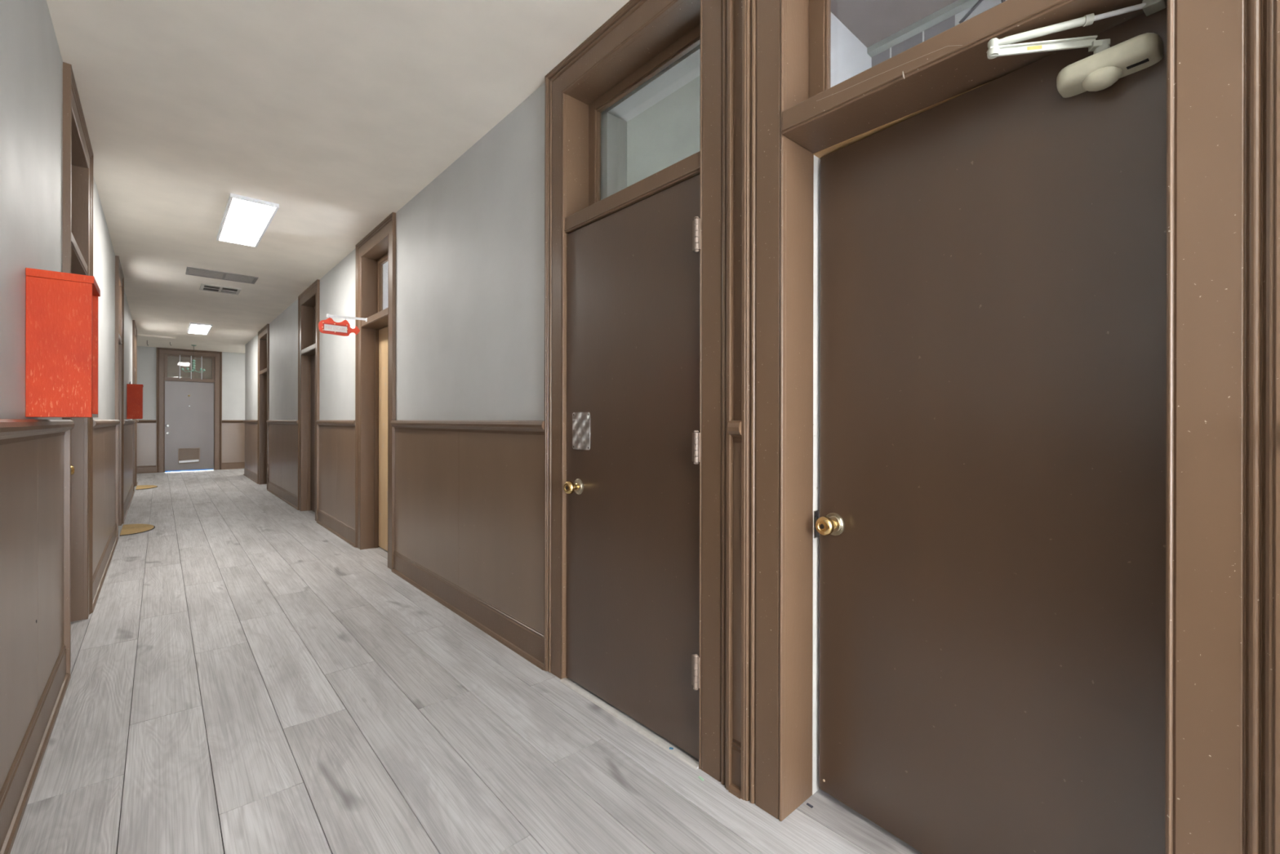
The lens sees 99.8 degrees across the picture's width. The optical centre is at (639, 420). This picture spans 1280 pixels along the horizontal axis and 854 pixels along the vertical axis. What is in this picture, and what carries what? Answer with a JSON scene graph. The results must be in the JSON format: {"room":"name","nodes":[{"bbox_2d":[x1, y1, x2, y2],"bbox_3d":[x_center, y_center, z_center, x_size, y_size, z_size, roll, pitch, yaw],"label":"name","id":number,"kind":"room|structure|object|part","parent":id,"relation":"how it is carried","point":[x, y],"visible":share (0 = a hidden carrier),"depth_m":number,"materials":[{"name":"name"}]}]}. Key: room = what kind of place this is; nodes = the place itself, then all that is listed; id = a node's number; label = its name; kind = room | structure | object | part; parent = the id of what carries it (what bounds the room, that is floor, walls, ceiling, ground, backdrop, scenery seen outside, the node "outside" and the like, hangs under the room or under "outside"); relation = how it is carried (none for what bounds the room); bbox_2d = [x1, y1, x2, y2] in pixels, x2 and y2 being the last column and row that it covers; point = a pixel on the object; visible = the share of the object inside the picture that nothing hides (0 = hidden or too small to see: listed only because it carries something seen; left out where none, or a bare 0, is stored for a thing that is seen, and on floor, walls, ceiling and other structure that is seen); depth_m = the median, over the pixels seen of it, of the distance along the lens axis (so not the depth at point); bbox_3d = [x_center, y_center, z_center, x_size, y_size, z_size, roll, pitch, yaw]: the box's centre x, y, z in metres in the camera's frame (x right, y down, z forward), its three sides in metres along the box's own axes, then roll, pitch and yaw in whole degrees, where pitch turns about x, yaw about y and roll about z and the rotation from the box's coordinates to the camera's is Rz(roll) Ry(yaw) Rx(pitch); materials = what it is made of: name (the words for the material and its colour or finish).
{"room":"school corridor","nodes":[
{"label":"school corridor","id":0,"kind":"room"},
{"bbox_2d":[0,0,138,791],"bbox_3d":[-3.818,-0.230,3.428,0.559,2.775,17.000,0,0,-42],"label":"wall","id":1,"kind":"structure","parent":0,"point":[32,448],"depth_m":1.83,"materials":[{"name":"grey paint"}]},
{"bbox_3d":[-0.287,0.554,-0.165,0.006,1.020,6.935,0,0,-42],"label":"wainscot panel","id":2,"kind":"part","parent":1,"relation":"part of","materials":[{"name":"brown paint"}]},
{"bbox_3d":[-0.274,0.033,-0.154,0.039,0.071,6.935,0,0,-42],"label":"chair rail","id":3,"kind":"part","parent":1,"relation":"part of","materials":[{"name":"brown paint"}]},
{"bbox_2d":[25,267,100,417],"bbox_3d":[-2.029,-0.256,1.902,0.157,0.486,0.266,0,0,-42],"label":"upper cabinet","id":4,"kind":"object","parent":1,"relation":"attached to","point":[62,308],"visible":1,"depth_m":1.81,"materials":[{"name":"paint"}]},
{"bbox_3d":[-2.028,-0.486,1.902,0.157,0.026,0.266,0,0,-42],"label":"panel","id":5,"kind":"part","parent":4,"relation":"part of","materials":[{"name":"red paint"}]},
{"bbox_3d":[-2.112,-0.243,1.991,0.152,0.460,0.016,0,0,-42],"label":"panel","id":6,"kind":"part","parent":4,"relation":"part of","materials":[{"name":"red paint"}]},
{"bbox_2d":[0,481,137,853],"bbox_3d":[-3.631,1.079,3.598,0.029,0.158,17.000,0,0,-42],"label":"baseboard","id":7,"kind":"structure","parent":1,"relation":"attached to","point":[15,791],"depth_m":1.83,"materials":[{"name":"brown paint"}]},
{"bbox_2d":[71,465,74,475],"bbox_3d":[-3.032,0.155,2.772,0.111,1.984,0.820,0,0,-42],"label":"door","id":8,"kind":"structure","parent":1,"relation":"in","point":[72,466],"depth_m":3.04,"materials":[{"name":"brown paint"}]},
{"bbox_2d":[62,62,93,674],"bbox_3d":[-3.016,-0.228,2.786,0.191,2.774,1.104,0,0,-42],"label":"door frame","id":9,"kind":"structure","parent":1,"relation":"attached to","point":[77,153],"depth_m":3.11,"materials":[{"name":"brown paint"}]},
{"bbox_3d":[-4.237,0.547,4.261,0.006,1.020,2.722,0,0,-42],"label":"wainscot panel","id":10,"kind":"part","parent":1,"relation":"part of","materials":[{"name":"brown paint"}]},
{"bbox_3d":[-4.224,0.025,4.272,0.039,0.071,2.722,0,0,-42],"label":"chair rail","id":11,"kind":"part","parent":1,"relation":"part of","materials":[{"name":"brown paint"}]},
{"bbox_2d":[115,255,124,537],"bbox_3d":[-5.537,-0.233,5.610,0.191,2.774,1.023,0,0,-42],"label":"door frame","id":12,"kind":"structure","parent":1,"relation":"attached to","point":[119,277],"depth_m":5.93,"materials":[{"name":"brown paint"}]},
{"bbox_3d":[-6.995,0.542,7.352,0.006,1.020,3.517,0,0,-42],"label":"wainscot panel","id":13,"kind":"part","parent":1,"relation":"part of","materials":[{"name":"brown paint"}]},
{"bbox_3d":[-6.982,0.020,7.363,0.039,0.071,3.517,0,0,-42],"label":"chair rail","id":14,"kind":"part","parent":1,"relation":"part of","materials":[{"name":"brown paint"}]},
{"bbox_2d":[132,320,137,491],"bbox_3d":[-8.604,-0.238,9.048,0.191,2.774,1.158,0,0,-42],"label":"door frame","id":15,"kind":"structure","parent":1,"relation":"attached to","point":[134,326],"depth_m":9.03,"materials":[{"name":"brown paint"}]},
{"bbox_2d":[126,382,143,418],"bbox_3d":[-6.895,-0.279,7.356,0.157,0.503,0.266,0,0,-42],"label":"cabinet","id":16,"kind":"object","parent":1,"relation":"attached to","point":[134,392],"visible":1,"depth_m":7.25,"materials":[{"name":"metal"}]},
{"bbox_3d":[-6.895,-0.483,7.356,0.157,0.026,0.266,0,0,-42],"label":"panel","id":17,"kind":"part","parent":16,"relation":"part of","materials":[{"name":"red paint"}]},
{"bbox_3d":[-6.979,-0.249,7.446,0.152,0.442,0.016,0,0,-42],"label":"panel","id":18,"kind":"part","parent":16,"relation":"part of","materials":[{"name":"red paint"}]},
{"bbox_2d":[136,346,244,466],"bbox_3d":[-10.254,-0.242,12.468,5.300,2.775,0.239,0,0,-42],"label":"wall","id":19,"kind":"structure","parent":0,"point":[233,363],"depth_m":12.74,"materials":[{"name":"grey paint"}]},
{"bbox_3d":[-11.396,0.533,11.339,1.794,1.020,0.006,0,0,-42],"label":"wainscot panel","id":20,"kind":"part","parent":19,"relation":"part of","materials":[{"name":"brown paint"}]},
{"bbox_3d":[-11.384,0.012,11.326,1.794,0.071,0.039,0,0,-42],"label":"chair rail","id":21,"kind":"part","parent":19,"relation":"part of","materials":[{"name":"brown paint"}]},
{"bbox_2d":[155,346,222,472],"bbox_3d":[-10.339,-0.242,12.368,1.153,2.774,0.176,0,0,-42],"label":"door frame","id":22,"kind":"structure","parent":19,"relation":"attached to","point":[160,352],"depth_m":12.19,"materials":[{"name":"brown paint"}]},
{"bbox_2d":[164,381,213,471],"bbox_3d":[-10.298,0.113,12.322,0.869,2.016,0.113,0,0,-42],"label":"door","id":23,"kind":"structure","parent":19,"relation":"in","point":[188,406],"depth_m":12.31,"materials":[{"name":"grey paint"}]},
{"bbox_2d":[177,447,199,463],"bbox_3d":[-10.314,0.795,12.319,0.385,0.350,0.011,0,0,-42],"label":"vent","id":24,"kind":"object","parent":23,"relation":"attached to","point":[185,455],"depth_m":12.32,"materials":[{"name":"brown metal"}]},
{"bbox_2d":[164,354,214,379],"bbox_3d":[-10.317,-1.228,12.346,0.875,0.566,0.086,0,0,-42],"label":"window","id":25,"kind":"structure","parent":19,"relation":"in","point":[174,364],"depth_m":12.34,"materials":[{"name":"clear glass"}]},
{"bbox_2d":[136,462,244,473],"bbox_3d":[-10.194,1.067,12.397,5.000,0.158,0.029,0,0,-42],"label":"baseboard","id":26,"kind":"structure","parent":19,"relation":"attached to","point":[232,465],"depth_m":12.70,"materials":[{"name":"brown paint"}]},
{"bbox_3d":[-9.089,0.016,13.375,2.053,0.071,0.039,0,0,-42],"label":"chair rail","id":27,"kind":"part","parent":19,"relation":"part of","materials":[{"name":"brown paint"}]},
{"bbox_3d":[-9.101,0.538,13.387,2.053,1.020,0.006,0,0,-42],"label":"wainscot panel","id":28,"kind":"part","parent":19,"relation":"part of","materials":[{"name":"brown paint"}]},
{"bbox_2d":[382,261,388,310],"bbox_3d":[-1.385,-0.225,4.996,1.514,2.775,2.400,0,0,-42],"label":"wall","id":29,"kind":"structure","parent":0,"point":[385,266],"depth_m":5.42,"materials":[{"name":"white paint"}]},
{"bbox_2d":[9,468,923,853],"bbox_3d":[-3.134,1.209,4.410,5.600,0.100,21.373,0,0,-42],"label":"floor","id":30,"kind":"structure","parent":0,"point":[247,677],"depth_m":2.00,"materials":[{"name":"grey wood"}]},
{"bbox_2d":[120,524,155,536],"bbox_3d":[-5.358,1.148,5.755,0.262,0.013,0.720,0,0,-42],"label":"doormat","id":31,"kind":"object","parent":30,"relation":"on","point":[127,529],"visible":1,"depth_m":5.71,"materials":[{"name":"rubber"}]},
{"bbox_2d":[135,484,157,489],"bbox_3d":[-8.523,1.142,9.311,0.275,0.013,0.720,0,0,-42],"label":"doormat","id":32,"kind":"object","parent":30,"relation":"on","point":[139,486],"visible":1,"depth_m":9.26,"materials":[{"name":"rubber"}]},
{"bbox_2d":[560,677,698,769],"bbox_3d":[-0.073,1.161,2.116,0.034,0.008,0.819,0,0,-42],"label":"threshold","id":33,"kind":"object","parent":30,"relation":"on","point":[655,739],"visible":0.88,"depth_m":2.05,"materials":[{"name":"metal"}]},
{"bbox_2d":[243,0,742,742],"bbox_3d":[-2.487,-0.227,5.031,0.333,2.775,17.620,0,0,-42],"label":"wall","id":34,"kind":"structure","parent":0,"point":[468,425],"depth_m":3.14,"materials":[{"name":"grey paint"}]},
{"bbox_3d":[-7.729,0.019,10.684,0.039,0.071,2.205,0,0,-42],"label":"chair rail","id":35,"kind":"part","parent":34,"relation":"part of","materials":[{"name":"brown paint"}]},
{"bbox_3d":[-7.718,0.540,10.695,0.006,1.020,2.205,0,0,-42],"label":"wainscot panel","id":36,"kind":"part","parent":34,"relation":"part of","materials":[{"name":"brown paint"}]},
{"bbox_2d":[257,324,269,488],"bbox_3d":[-6.534,-0.234,9.479,0.191,2.774,1.184,0,0,-42],"label":"door frame","id":37,"kind":"structure","parent":34,"relation":"attached to","point":[264,334],"depth_m":9.79,"materials":[{"name":"brown paint"}]},
{"bbox_3d":[-5.322,0.023,7.987,0.039,0.071,2.657,0,0,-42],"label":"chair rail","id":38,"kind":"part","parent":34,"relation":"part of","materials":[{"name":"brown paint"}]},
{"bbox_3d":[-5.311,0.545,7.998,0.006,1.020,2.657,0,0,-42],"label":"wainscot panel","id":39,"kind":"part","parent":34,"relation":"part of","materials":[{"name":"brown paint"}]},
{"bbox_2d":[297,279,319,520],"bbox_3d":[-3.994,-0.230,6.632,0.191,2.774,1.133,0,0,-42],"label":"door frame","id":40,"kind":"structure","parent":34,"relation":"attached to","point":[309,298],"depth_m":6.92,"materials":[{"name":"brown paint"}]},
{"bbox_2d":[311,354,315,511],"bbox_3d":[-3.983,0.153,6.642,0.111,1.984,0.849,0,0,-42],"label":"door","id":41,"kind":"structure","parent":34,"relation":"in","point":[313,357],"depth_m":6.87,"materials":[{"name":"brown paint"}]},
{"bbox_2d":[313,306,315,343],"bbox_3d":[-3.939,-1.192,6.679,0.030,0.572,0.855,0,0,-42],"label":"window","id":42,"kind":"structure","parent":34,"relation":"in","point":[314,306],"depth_m":6.95,"materials":[{"name":"brown paint"}]},
{"bbox_3d":[-3.147,0.028,5.549,0.039,0.071,1.612,0,0,-42],"label":"chair rail","id":43,"kind":"part","parent":34,"relation":"part of","materials":[{"name":"brown paint"}]},
{"bbox_3d":[-3.135,0.549,5.560,0.006,1.020,1.612,0,0,-42],"label":"wainscot panel","id":44,"kind":"part","parent":34,"relation":"part of","materials":[{"name":"brown paint"}]},
{"bbox_2d":[318,317,359,336],"bbox_3d":[-2.551,-0.796,4.578,0.315,0.142,0.021,0,0,-42],"label":"arrow sign","id":45,"kind":"object","parent":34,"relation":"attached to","point":[328,326],"visible":1,"depth_m":4.56,"materials":[{"name":"red plastic"}]},
{"bbox_3d":[-2.574,-0.782,4.553,0.190,0.076,0.006,0,0,-42],"label":"panel frame","id":46,"kind":"part","parent":45,"relation":"part of","materials":[{"name":"red plastic"}]},
{"bbox_3d":[-2.575,-0.782,4.555,0.174,0.055,0.002,0,0,-42],"label":"text panel","id":47,"kind":"part","parent":45,"relation":"part of","materials":[{"name":"white plastic"}]},
{"bbox_2d":[326,313,367,321],"bbox_3d":[-2.512,-0.881,4.619,0.308,0.041,0.040,0,0,-42],"label":"bracket","id":48,"kind":"object","parent":34,"relation":"attached to","point":[327,314],"visible":1,"depth_m":4.61,"materials":[{"name":"white metal"}]},
{"bbox_2d":[355,212,395,570],"bbox_3d":[-2.193,-0.226,4.614,0.191,2.774,1.053,0,0,-42],"label":"door frame","id":49,"kind":"structure","parent":34,"relation":"attached to","point":[380,241],"depth_m":4.87,"materials":[{"name":"brown paint"}]},
{"bbox_2d":[378,326,387,551],"bbox_3d":[-2.128,0.157,4.672,0.045,1.984,0.769,0,0,-42],"label":"door","id":50,"kind":"structure","parent":34,"relation":"in","point":[383,333],"depth_m":4.84,"materials":[{"name":"beige paint"}]},
{"bbox_2d":[377,252,388,312],"bbox_3d":[-2.138,-1.189,4.661,0.030,0.572,0.775,0,0,-42],"label":"window","id":51,"kind":"structure","parent":34,"relation":"in","point":[384,259],"depth_m":4.91,"materials":[{"name":"brown paint"}]},
{"bbox_3d":[-1.176,0.031,3.340,0.039,0.071,2.202,0,0,-42],"label":"chair rail","id":52,"kind":"part","parent":34,"relation":"part of","materials":[{"name":"brown paint"}]},
{"bbox_3d":[-1.165,0.553,3.351,0.006,1.020,2.202,0,0,-42],"label":"wainscot panel","id":53,"kind":"part","parent":34,"relation":"part of","materials":[{"name":"brown paint"}]},
{"bbox_2d":[243,467,741,799],"bbox_3d":[-2.596,1.081,4.936,0.029,0.158,17.620,0,0,-42],"label":"baseboard","id":54,"kind":"structure","parent":34,"relation":"attached to","point":[525,640],"depth_m":3.17,"materials":[{"name":"brown paint"}]},
{"bbox_2d":[563,174,700,759],"bbox_3d":[-0.065,0.156,2.115,0.111,1.994,0.822,0,0,-42],"label":"door","id":55,"kind":"structure","parent":34,"relation":"in","point":[631,487],"depth_m":2.07,"materials":[{"name":"brown paint"}]},
{"bbox_3d":[-0.295,0.287,2.333,0.059,0.056,0.056,0,0,-42],"label":"knob","id":56,"kind":"part","parent":55,"relation":"part of","materials":[{"name":"gold metal"}]},
{"bbox_3d":[-0.256,0.043,2.343,0.002,0.162,0.129,0,0,-42],"label":"push plate","id":57,"kind":"part","parent":55,"relation":"part of","materials":[{"name":"metal"}]},
{"bbox_2d":[543,0,734,790],"bbox_3d":[-0.011,-0.222,2.169,0.191,2.774,1.097,0,0,-42],"label":"door frame","id":58,"kind":"structure","parent":34,"relation":"attached to","point":[640,30],"depth_m":1.81,"materials":[{"name":"brown paint"}]},
{"bbox_2d":[588,23,700,206],"bbox_3d":[0.044,-1.192,2.216,0.030,0.558,0.819,0,0,-42],"label":"window frame","id":59,"kind":"structure","parent":34,"relation":"in","point":[691,39],"depth_m":2.37,"materials":[{"name":"brown paint"}]},
{"bbox_3d":[0.302,0.034,1.683,0.039,0.071,0.045,0,0,-42],"label":"chair rail","id":60,"kind":"part","parent":34,"relation":"part of","materials":[{"name":"brown paint"}]},
{"bbox_3d":[0.314,0.556,1.694,0.006,1.020,0.045,0,0,-42],"label":"wainscot panel","id":61,"kind":"part","parent":34,"relation":"part of","materials":[{"name":"brown paint"}]},
{"bbox_2d":[808,0,831,97],"bbox_3d":[0.798,-1.183,1.371,0.030,0.572,0.800,0,0,-42],"label":"window frame","id":62,"kind":"structure","parent":34,"relation":"in","point":[820,11],"depth_m":1.63,"materials":[{"name":"brown paint"}]},
{"bbox_2d":[818,44,962,100],"bbox_3d":[0.603,-0.851,1.340,0.003,0.050,0.360,0,0,-42],"label":"cobweb","id":63,"kind":"object","parent":34,"relation":"attached to","point":[959,45],"visible":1,"depth_m":1.30},
{"bbox_2d":[815,7,1166,853],"bbox_3d":[0.790,0.164,1.361,0.111,1.970,0.790,0,0,-37],"label":"door","id":64,"kind":"structure","parent":34,"relation":"in","point":[990,525],"depth_m":1.29,"materials":[{"name":"brown paint"}]},
{"bbox_3d":[0.564,0.314,1.619,0.059,0.056,0.056,0,0,-37],"label":"knob","id":65,"kind":"part","parent":64,"relation":"part of","materials":[{"name":"gold metal"}]},
{"bbox_2d":[986,0,1166,97],"bbox_3d":[0.903,-0.756,1.135,0.308,0.144,0.123,0,0,24],"label":"door closer","id":66,"kind":"object","parent":64,"relation":"attached to","point":[1099,71],"depth_m":1.10,"materials":[{"name":"beige metal"}]},
{"bbox_3d":[0.854,-0.782,1.130,0.225,0.023,0.018,0,0,10],"label":"arm","id":67,"kind":"part","parent":66,"relation":"part of","materials":[{"name":"white metal"}]},
{"bbox_3d":[0.956,-0.815,1.073,0.109,0.016,0.010,0,0,20],"label":"forearm rod","id":68,"kind":"part","parent":66,"relation":"part of","materials":[{"name":"white metal"}]},
{"bbox_2d":[740,0,1279,853],"bbox_3d":[0.794,-0.221,1.369,0.326,2.774,1.078,0,0,-42],"label":"door frame","id":69,"kind":"structure","parent":34,"relation":"attached to","point":[1222,731],"depth_m":0.96,"materials":[{"name":"brown paint"}]},
{"bbox_3d":[0.556,0.324,1.693,0.037,0.085,0.002,0,0,-42],"label":"strike plate","id":70,"kind":"part","parent":69,"relation":"part of","materials":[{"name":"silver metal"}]},
{"bbox_2d":[46,0,957,353],"bbox_3d":[-3.744,-1.671,5.100,5.600,0.132,20.200,0,0,-42],"label":"ceiling","id":71,"kind":"structure","parent":0,"point":[336,114],"depth_m":2.83,"materials":[{"name":"white paint"}]},
{"bbox_2d":[137,333,175,342],"bbox_3d":[-9.391,-1.610,10.455,0.557,0.034,0.610,0,0,-42],"label":"board","id":72,"kind":"object","parent":71,"relation":"attached to","point":[140,336],"visible":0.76,"depth_m":10.39,"materials":[{"name":"white paint"}]},
{"bbox_2d":[181,344,205,372],"bbox_3d":[-9.588,-1.335,11.567,0.404,0.584,0.390,0,0,-42],"label":"chandelier","id":73,"kind":"object","parent":71,"relation":"hanging from","point":[193,345],"visible":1,"depth_m":11.54,"materials":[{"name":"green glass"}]},
{"bbox_2d":[186,322,212,334],"bbox_3d":[-7.714,-1.610,9.425,0.290,0.027,1.240,0,0,-42],"label":"recessed light","id":74,"kind":"object","parent":71,"relation":"in","point":[193,327],"visible":1,"depth_m":9.33,"materials":[{"name":"white plastic"}]},
{"bbox_2d":[200,283,241,294],"bbox_3d":[-5.139,-1.612,6.596,0.380,0.013,0.370,0,0,-42],"label":"ceiling vent","id":75,"kind":"object","parent":71,"relation":"in","point":[209,287],"visible":1,"depth_m":6.58,"materials":[{"name":"grey metal"}]},
{"bbox_2d":[185,266,257,284],"bbox_3d":[-4.642,-1.612,5.987,0.616,0.011,0.350,0,0,-42],"label":"ceiling vent","id":76,"kind":"object","parent":71,"relation":"in","point":[189,271],"visible":1,"depth_m":5.97,"materials":[{"name":"grey metal"}]},
{"bbox_3d":[-4.748,-1.615,5.893,0.293,0.007,0.310,0,0,-42],"label":"filter panel","id":77,"kind":"part","parent":76,"relation":"part of","materials":[{"name":"grey metal"}]},
{"bbox_3d":[-4.529,-1.614,6.088,0.253,0.007,0.310,0,0,-42],"label":"filter panel","id":78,"kind":"part","parent":76,"relation":"part of","materials":[{"name":"grey metal"}]},
{"bbox_2d":[216,192,279,247],"bbox_3d":[-3.207,-1.602,4.373,0.290,0.027,1.240,0,0,-42],"label":"recessed light","id":79,"kind":"object","parent":71,"relation":"in","point":[245,221],"visible":1,"depth_m":4.26,"materials":[{"name":"white plastic"}]},
{"bbox_2d":[831,12,871,87],"bbox_3d":[0.713,-0.221,2.083,0.763,2.775,0.010,0,0,-42],"label":"wall","id":80,"kind":"structure","parent":0,"point":[850,58],"depth_m":2.18,"materials":[{"name":"white paint"}]},
{"bbox_2d":[871,15,955,66],"bbox_3d":[1.127,-0.220,2.233,0.064,2.775,0.338,0,0,-42],"label":"wall","id":81,"kind":"structure","parent":0,"point":[949,23],"depth_m":2.20,"materials":[{"name":"white paint"}]},
{"bbox_2d":[955,0,1006,26],"bbox_3d":[1.492,-0.220,1.255,0.824,2.775,1.607,0,0,-42],"label":"wall","id":82,"kind":"structure","parent":0,"point":[985,5],"depth_m":2.03,"materials":[{"name":"white paint"}]},
{"bbox_2d":[866,0,978,57],"bbox_3d":[1.610,-1.588,1.618,0.039,0.035,1.874,0,0,-42],"label":"trim","id":83,"kind":"structure","parent":82,"relation":"attached to","point":[954,8],"depth_m":2.15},
{"bbox_2d":[959,0,983,23],"bbox_3d":[1.281,-1.552,1.958,0.028,0.090,0.226,0,0,-39],"label":"wire","id":84,"kind":"object","parent":82,"relation":"attached to","point":[979,2],"visible":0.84,"depth_m":2.01,"materials":[{"name":"grey metal"}]},
{"label":"outside","id":85,"kind":"structure","parent":0,"visible":0},
{"bbox_2d":[164,468,213,471],"bbox_3d":[-12.205,1.205,14.651,5.300,0.114,5.987,0,0,-42],"label":"ground","id":86,"kind":"structure","parent":85,"point":[209,468],"depth_m":12.46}
]}

